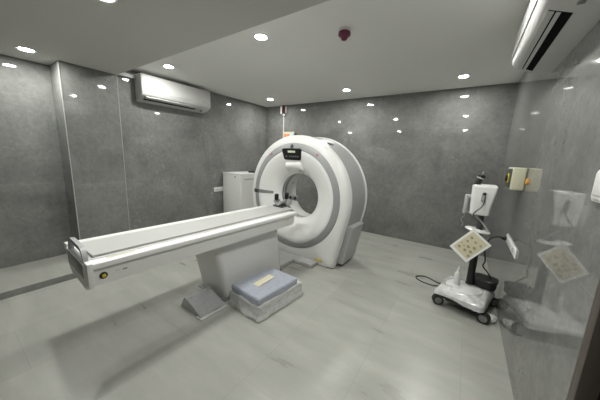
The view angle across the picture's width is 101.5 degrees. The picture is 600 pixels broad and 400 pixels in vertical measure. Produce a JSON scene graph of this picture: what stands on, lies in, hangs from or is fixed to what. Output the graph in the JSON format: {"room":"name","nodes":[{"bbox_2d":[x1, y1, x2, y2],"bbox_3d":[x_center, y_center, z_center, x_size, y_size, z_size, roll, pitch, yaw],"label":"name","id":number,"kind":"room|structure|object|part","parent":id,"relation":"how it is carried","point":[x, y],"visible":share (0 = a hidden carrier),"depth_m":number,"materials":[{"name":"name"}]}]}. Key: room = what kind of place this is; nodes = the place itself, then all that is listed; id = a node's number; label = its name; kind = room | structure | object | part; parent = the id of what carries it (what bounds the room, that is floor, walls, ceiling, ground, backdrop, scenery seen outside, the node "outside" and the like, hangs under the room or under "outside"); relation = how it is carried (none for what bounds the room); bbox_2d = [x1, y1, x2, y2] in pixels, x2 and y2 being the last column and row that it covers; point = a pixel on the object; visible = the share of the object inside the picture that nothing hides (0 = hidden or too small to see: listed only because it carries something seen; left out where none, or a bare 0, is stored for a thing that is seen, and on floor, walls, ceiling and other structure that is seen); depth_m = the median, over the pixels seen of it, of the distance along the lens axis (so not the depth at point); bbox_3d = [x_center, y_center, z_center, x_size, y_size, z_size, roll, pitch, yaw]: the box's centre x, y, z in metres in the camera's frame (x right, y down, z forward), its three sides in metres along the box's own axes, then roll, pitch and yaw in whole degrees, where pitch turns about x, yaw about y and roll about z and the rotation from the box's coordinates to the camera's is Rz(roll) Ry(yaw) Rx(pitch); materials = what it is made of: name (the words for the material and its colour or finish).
{"room":"radiology room","nodes":[
{"label":"radiology room","id":0,"kind":"room"},
{"bbox_2d":[49,60,129,239],"bbox_3d":[-2.786,-0.436,3.327,0.360,2.457,0.570,9,12,33],"label":"pillar","id":1,"kind":"structure","parent":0,"point":[90,96],"depth_m":3.15,"materials":[{"name":"stone"}]},
{"bbox_2d":[57,60,79,239],"bbox_3d":[-2.794,-0.406,2.991,0.007,2.397,0.008,9,12,33],"label":"trim","id":2,"kind":"structure","parent":1,"relation":"attached to","point":[57,60],"depth_m":2.94,"materials":[{"name":"silver metal"}]},
{"bbox_2d":[116,75,129,228],"bbox_3d":[-2.476,-0.477,3.456,0.005,2.397,0.006,9,12,33],"label":"trim","id":3,"kind":"structure","parent":1,"relation":"attached to","point":[116,75],"depth_m":3.42,"materials":[{"name":"grey metal"}]},
{"bbox_2d":[0,54,266,268],"bbox_3d":[-2.934,-0.579,3.489,0.100,2.670,7.168,9,12,33],"label":"wall","id":4,"kind":"structure","parent":0,"point":[175,159],"depth_m":3.81,"materials":[{"name":"stone"}]},
{"bbox_2d":[0,254,71,292],"bbox_3d":[-3.239,0.895,2.597,0.759,0.060,4.800,9,12,33],"label":"trim","id":5,"kind":"structure","parent":4,"relation":"attached to","point":[22,275],"depth_m":2.82,"materials":[{"name":"tile"}]},
{"bbox_2d":[118,72,210,113],"bbox_3d":[-2.191,-1.755,4.031,0.226,0.395,1.535,9,12,33],"label":"air conditioner","id":6,"kind":"object","parent":4,"relation":"attached to","point":[149,89],"visible":0.88,"depth_m":3.99,"materials":[{"name":"grey plastic"}]},
{"bbox_2d":[143,96,196,109],"bbox_3d":[-2.131,-1.615,4.097,0.095,0.048,0.875,9,12,33],"label":"air vent","id":7,"kind":"object","parent":6,"relation":"attached to","point":[155,99],"depth_m":4.05,"materials":[{"name":"white plastic"}]},
{"bbox_3d":[-2.015,-1.832,4.110,0.038,0.243,1.150,9,12,33],"label":"panel","id":8,"kind":"part","parent":6,"relation":"part of","materials":[{"name":"white plastic"}]},
{"bbox_2d":[131,70,266,107],"bbox_3d":[-1.773,-2.114,4.779,0.006,0.014,3.360,9,12,33],"label":"trim","id":9,"kind":"structure","parent":4,"relation":"attached to","point":[131,70],"depth_m":4.88,"materials":[{"name":"grey plastic"}]},
{"bbox_2d":[214,187,222,191],"bbox_3d":[-1.752,-0.232,5.254,0.020,0.092,0.207,9,12,33],"label":"wall outlet","id":10,"kind":"object","parent":4,"relation":"attached to","point":[216,189],"visible":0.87,"depth_m":5.24,"materials":[{"name":"white plastic"}]},
{"bbox_2d":[0,0,328,74],"bbox_3d":[-1.795,-1.304,0.544,5.009,0.313,3.802,9,12,33],"label":"ceiling","id":11,"kind":"structure","parent":0,"point":[122,36],"depth_m":1.94,"materials":[{"name":"paint"}]},
{"bbox_2d":[14,46,37,52],"bbox_3d":[-2.800,-1.538,2.506,0.164,0.009,0.164,9,12,33],"label":"recessed light","id":12,"kind":"object","parent":11,"relation":"in","point":[24,49],"visible":1,"depth_m":2.50,"materials":[{"name":"white plastic"}]},
{"bbox_2d":[99,0,117,3],"bbox_3d":[-1.262,-1.305,1.563,0.164,0.009,0.164,9,12,33],"label":"recessed light","id":13,"kind":"object","parent":11,"relation":"in","point":[105,1],"visible":1,"depth_m":1.62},
{"bbox_2d":[0,231,513,399],"bbox_3d":[-0.601,1.153,2.215,5.809,0.100,7.268,9,12,33],"label":"floor","id":14,"kind":"structure","parent":0,"point":[364,327],"depth_m":1.99,"materials":[{"name":"tile"}]},
{"bbox_2d":[0,273,75,299],"bbox_3d":[-2.920,0.943,2.386,0.012,0.066,4.800,9,12,33],"label":"trim","id":15,"kind":"structure","parent":14,"relation":"on","point":[22,290],"depth_m":2.58,"materials":[{"name":"stone"}]},
{"bbox_2d":[64,205,296,301],"bbox_3d":[-0.886,0.581,2.564,0.618,0.880,2.167,10,13,36],"label":"table","id":16,"kind":"object","parent":14,"relation":"on","point":[229,248],"visible":0.98,"depth_m":2.23,"materials":[{"name":"white paint"}]},
{"bbox_3d":[-1.510,0.428,1.653,0.375,0.091,0.014,10,13,36],"label":"panel","id":17,"kind":"part","parent":16,"relation":"part of","materials":[{"name":"grey plastic"}]},
{"bbox_3d":[-1.501,0.404,1.661,0.337,0.072,0.019,10,13,36],"label":"handle plate","id":18,"kind":"part","parent":16,"relation":"part of","materials":[{"name":"silver metal"}]},
{"bbox_3d":[-1.499,0.357,1.652,0.403,0.167,0.026,10,13,36],"label":"handle","id":19,"kind":"part","parent":16,"relation":"part of","materials":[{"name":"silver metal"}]},
{"bbox_3d":[-1.298,0.463,1.511,0.073,0.159,0.030,10,13,36],"label":"corner post","id":20,"kind":"part","parent":16,"relation":"part of","materials":[{"name":"white paint"}]},
{"bbox_3d":[-1.088,0.215,2.617,0.073,0.042,2.052,10,13,36],"label":"rail","id":21,"kind":"part","parent":16,"relation":"part of","materials":[{"name":"white plastic"}]},
{"bbox_3d":[-1.045,0.220,2.573,0.013,0.033,1.977,10,13,36],"label":"guide rail","id":22,"kind":"part","parent":16,"relation":"part of","materials":[{"name":"white paint"}]},
{"bbox_3d":[-0.731,0.274,2.342,0.013,0.033,1.977,10,13,36],"label":"guide rail","id":23,"kind":"part","parent":16,"relation":"part of","materials":[{"name":"white paint"}]},
{"bbox_3d":[-0.677,0.286,2.315,0.073,0.042,2.052,10,13,36],"label":"rail","id":24,"kind":"part","parent":16,"relation":"part of","materials":[{"name":"white plastic"}]},
{"bbox_3d":[-0.691,0.950,3.018,0.499,0.010,0.948,10,13,36],"label":"plate","id":25,"kind":"part","parent":16,"relation":"part of","materials":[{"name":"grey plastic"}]},
{"bbox_2d":[273,192,297,207],"bbox_3d":[-0.198,-0.008,3.352,0.273,0.192,0.220,10,13,36],"label":"holder","id":26,"kind":"object","parent":16,"relation":"on","point":[287,200],"visible":1,"depth_m":3.34,"materials":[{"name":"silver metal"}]},
{"bbox_2d":[274,199,286,204],"bbox_3d":[-0.267,0.033,3.354,0.150,0.069,0.122,10,13,36],"label":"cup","id":27,"kind":"object","parent":26,"relation":"on","point":[277,201],"depth_m":3.35,"materials":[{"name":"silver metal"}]},
{"bbox_3d":[-0.171,0.025,3.399,0.089,0.075,0.103,10,13,36],"label":"bracket arm","id":28,"kind":"part","parent":26,"relation":"part of","materials":[{"name":"grey plastic"}]},
{"bbox_2d":[181,286,227,320],"bbox_3d":[-0.949,0.994,2.413,0.372,0.121,0.302,9,12,34],"label":"wedge","id":29,"kind":"object","parent":14,"relation":"on","point":[205,302],"visible":1,"depth_m":2.37,"materials":[{"name":"grey fabric"}]},
{"bbox_2d":[222,171,254,212],"bbox_3d":[-1.264,-0.071,5.508,0.550,1.092,0.716,9,12,33],"label":"base cabinet","id":30,"kind":"object","parent":14,"relation":"on","point":[237,186],"visible":0.48,"depth_m":5.20,"materials":[{"name":"white paint"}]},
{"bbox_3d":[-1.038,-0.044,5.369,0.006,1.005,0.620,9,12,33],"label":"door","id":31,"kind":"part","parent":30,"relation":"part of","materials":[{"name":"white paint"}]},
{"bbox_2d":[228,267,302,322],"bbox_3d":[-0.345,0.933,2.581,0.492,0.221,0.698,10,13,38],"label":"cushion","id":32,"kind":"object","parent":14,"relation":"on","point":[257,296],"visible":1,"depth_m":2.42,"materials":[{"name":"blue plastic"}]},
{"bbox_2d":[253,135,366,267],"bbox_3d":[-0.051,-0.047,3.631,1.780,1.805,1.032,10,12,35],"label":"gantry","id":33,"kind":"object","parent":14,"relation":"on","point":[328,237],"visible":0.91,"depth_m":3.40,"materials":[{"name":"white plastic"}]},
{"bbox_3d":[-0.105,-0.649,3.460,0.335,0.167,0.079,10,12,35],"label":"control panel","id":34,"kind":"part","parent":33,"relation":"part of","materials":[{"name":"black plastic"}]},
{"bbox_3d":[-0.254,0.851,3.539,0.920,0.055,0.430,10,12,35],"label":"foot plate","id":35,"kind":"part","parent":33,"relation":"part of","materials":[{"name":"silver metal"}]},
{"bbox_2d":[415,275,440,285],"bbox_3d":[1.665,0.988,3.038,0.189,0.124,0.455,-4,12,-31],"label":"cable","id":36,"kind":"object","parent":14,"relation":"on","point":[417,275],"visible":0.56,"depth_m":3.11,"materials":[{"name":"black rubber"}]},
{"bbox_2d":[432,171,498,323],"bbox_3d":[1.783,0.424,2.503,0.570,1.425,0.525,-7,14,-42],"label":"cart","id":37,"kind":"object","parent":14,"relation":"on","point":[466,295],"visible":0.94,"depth_m":2.43,"materials":[{"name":"white plastic"}]},
{"bbox_3d":[1.743,1.009,2.605,0.450,0.035,0.390,-7,14,-42],"label":"frame","id":38,"kind":"part","parent":37,"relation":"part of","materials":[{"name":"white plastic"}]},
{"bbox_2d":[453,266,460,284],"bbox_3d":[1.667,0.793,2.588,0.060,0.200,0.060,9,12,33],"label":"spray bottle","id":39,"kind":"object","parent":37,"relation":"on","point":[457,277],"visible":1,"depth_m":2.57,"materials":[{"name":"plastic"}]},
{"bbox_3d":[1.688,0.455,2.439,0.335,0.344,0.070,7,11,26],"label":"keypad panel","id":40,"kind":"part","parent":37,"relation":"part of","materials":[{"name":"white plastic"}]},
{"bbox_3d":[1.788,0.210,2.470,0.031,0.178,0.219,-6,13,-40],"label":"support rod","id":41,"kind":"part","parent":37,"relation":"part of","materials":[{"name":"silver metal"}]},
{"bbox_3d":[1.834,0.192,2.480,0.073,0.126,0.046,-7,14,-42],"label":"head post","id":42,"kind":"part","parent":37,"relation":"part of","materials":[{"name":"grey plastic"}]},
{"bbox_2d":[473,272,498,291],"bbox_3d":[1.955,0.864,2.598,0.190,0.097,0.225,-7,14,-42],"label":"box","id":43,"kind":"object","parent":37,"relation":"on","point":[483,281],"visible":0.84,"depth_m":2.54,"materials":[{"name":"black plastic"}]},
{"bbox_3d":[1.957,0.829,2.591,0.190,0.027,0.225,-7,14,-42],"label":"lid","id":44,"kind":"part","parent":43,"relation":"part of","materials":[{"name":"black plastic"}]},
{"bbox_2d":[487,312,496,322],"bbox_3d":[1.843,1.138,2.383,0.119,0.066,0.141,9,12,33],"label":"crumpled cloth","id":45,"kind":"object","parent":14,"relation":"on","point":[493,318],"visible":0.52,"depth_m":2.34,"materials":[{"name":"white fabric"}]},
{"bbox_2d":[132,0,529,106],"bbox_3d":[0.246,-1.859,3.501,5.009,0.100,3.466,9,12,33],"label":"ceiling","id":46,"kind":"structure","parent":0,"point":[393,47],"depth_m":2.81,"materials":[{"name":"paint"}]},
{"bbox_2d":[162,64,174,68],"bbox_3d":[-1.861,-1.889,3.470,0.164,0.009,0.164,9,12,33],"label":"recessed light","id":47,"kind":"object","parent":46,"relation":"in","point":[163,65],"visible":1,"depth_m":3.46,"materials":[{"name":"white plastic"}]},
{"bbox_2d":[253,33,268,40],"bbox_3d":[-0.396,-1.652,2.485,0.164,0.009,0.164,9,12,33],"label":"recessed light","id":48,"kind":"object","parent":46,"relation":"in","point":[258,36],"visible":1,"depth_m":2.48,"materials":[{"name":"white plastic"}]},
{"bbox_2d":[256,35,265,39],"bbox_3d":[-0.396,-1.650,2.486,0.102,0.004,0.102,10,13,38],"label":"diffuser","id":49,"kind":"object","parent":48,"relation":"attached to","point":[258,37],"depth_m":2.49,"materials":[{"name":"white plastic"}]},
{"bbox_2d":[338,26,350,40],"bbox_3d":[0.412,-1.533,2.276,0.112,0.096,0.112,9,12,33],"label":"smoke detector","id":50,"kind":"object","parent":46,"relation":"attached to","point":[344,32],"visible":1,"depth_m":2.24,"materials":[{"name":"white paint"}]},
{"bbox_2d":[457,74,470,78],"bbox_3d":[2.257,-1.704,3.381,0.164,0.009,0.164,9,12,33],"label":"recessed light","id":51,"kind":"object","parent":46,"relation":"in","point":[465,75],"visible":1,"depth_m":3.37,"materials":[{"name":"white plastic"}]},
{"bbox_2d":[266,83,517,255],"bbox_3d":[1.133,-0.706,5.124,5.009,2.670,0.100,9,12,33],"label":"wall","id":52,"kind":"structure","parent":0,"point":[419,155],"depth_m":4.41,"materials":[{"name":"stone"}]},
{"bbox_2d":[280,106,286,115],"bbox_3d":[-0.401,-2.124,5.846,0.170,0.220,0.085,9,12,33],"label":"emergency light","id":53,"kind":"object","parent":52,"relation":"attached to","point":[283,109],"visible":1,"depth_m":5.81,"materials":[{"name":"white plastic"}]},
{"bbox_2d":[284,132,293,137],"bbox_3d":[-0.264,-1.547,5.876,0.295,0.165,0.034,9,12,33],"label":"panel","id":54,"kind":"object","parent":52,"relation":"attached to","point":[286,134],"visible":0.57,"depth_m":5.86,"materials":[{"name":"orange plastic"}]},
{"bbox_2d":[267,82,517,107],"bbox_3d":[1.157,-2.006,4.846,4.809,0.014,0.006,9,12,33],"label":"trim","id":55,"kind":"structure","parent":52,"relation":"attached to","point":[516,82],"depth_m":4.33,"materials":[{"name":"grey plastic"}]},
{"bbox_2d":[486,21,599,399],"bbox_3d":[1.155,0.063,0.848,0.100,2.670,7.068,9,12,33],"label":"wall","id":56,"kind":"structure","parent":0,"point":[545,295],"depth_m":1.43,"materials":[{"name":"stone"}]},
{"bbox_2d":[506,234,516,258],"bbox_3d":[2.017,0.431,2.349,0.016,0.085,0.600,9,12,33],"label":"wall socket","id":57,"kind":"object","parent":56,"relation":"attached to","point":[509,242],"visible":0.94,"depth_m":2.27,"materials":[{"name":"white plastic"}]},
{"bbox_2d":[482,236,506,278],"bbox_3d":[2.034,0.599,2.567,0.233,0.448,0.083,1,10,-9],"label":"power cable","id":58,"kind":"object","parent":57,"relation":"attached to","point":[502,237],"visible":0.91,"depth_m":2.56,"materials":[{"name":"black plastic"}]},
{"bbox_2d":[511,245,514,256],"bbox_3d":[1.904,0.454,2.191,0.006,0.066,0.160,9,12,33],"label":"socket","id":59,"kind":"object","parent":57,"relation":"attached to","point":[513,246],"depth_m":2.18,"materials":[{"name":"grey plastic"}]},
{"bbox_2d":[505,167,527,190],"bbox_3d":[2.063,-0.211,2.366,0.128,0.205,0.350,9,12,33],"label":"switch box","id":60,"kind":"object","parent":56,"relation":"attached to","point":[515,179],"visible":1,"depth_m":2.23,"materials":[{"name":"beige plastic"}]},
{"bbox_3d":[2.034,-0.216,2.391,0.008,0.175,0.310,9,12,33],"label":"plate","id":61,"kind":"part","parent":60,"relation":"part of","materials":[{"name":"grey plastic"}]},
{"bbox_2d":[511,0,599,73],"bbox_3d":[1.554,-1.142,1.493,0.262,0.395,1.250,9,12,33],"label":"air conditioner","id":62,"kind":"object","parent":56,"relation":"attached to","point":[549,30],"visible":1,"depth_m":1.44,"materials":[{"name":"grey plastic"}]},
{"bbox_3d":[1.468,-1.224,1.539,0.045,0.243,1.210,9,12,33],"label":"panel","id":63,"kind":"part","parent":62,"relation":"part of","materials":[{"name":"white plastic"}]},
{"bbox_2d":[522,10,572,70],"bbox_3d":[1.579,-1.012,1.621,0.097,0.043,0.935,9,12,33],"label":"air vent","id":64,"kind":"object","parent":62,"relation":"attached to","point":[551,25],"depth_m":1.48,"materials":[{"name":"white plastic"}]},
{"bbox_2d":[566,278,599,399],"bbox_3d":[0.805,0.391,0.415,0.119,2.150,1.055,9,12,33],"label":"door","id":65,"kind":"structure","parent":56,"relation":"in","point":[585,382],"depth_m":0.87,"materials":[{"name":"wood"}]},
{"bbox_2d":[591,170,599,202],"bbox_3d":[1.139,-0.049,0.914,0.027,0.125,0.185,9,12,33],"label":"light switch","id":66,"kind":"object","parent":56,"relation":"attached to","point":[595,195],"visible":1,"depth_m":0.95,"materials":[{"name":"white plastic"}]}
]}

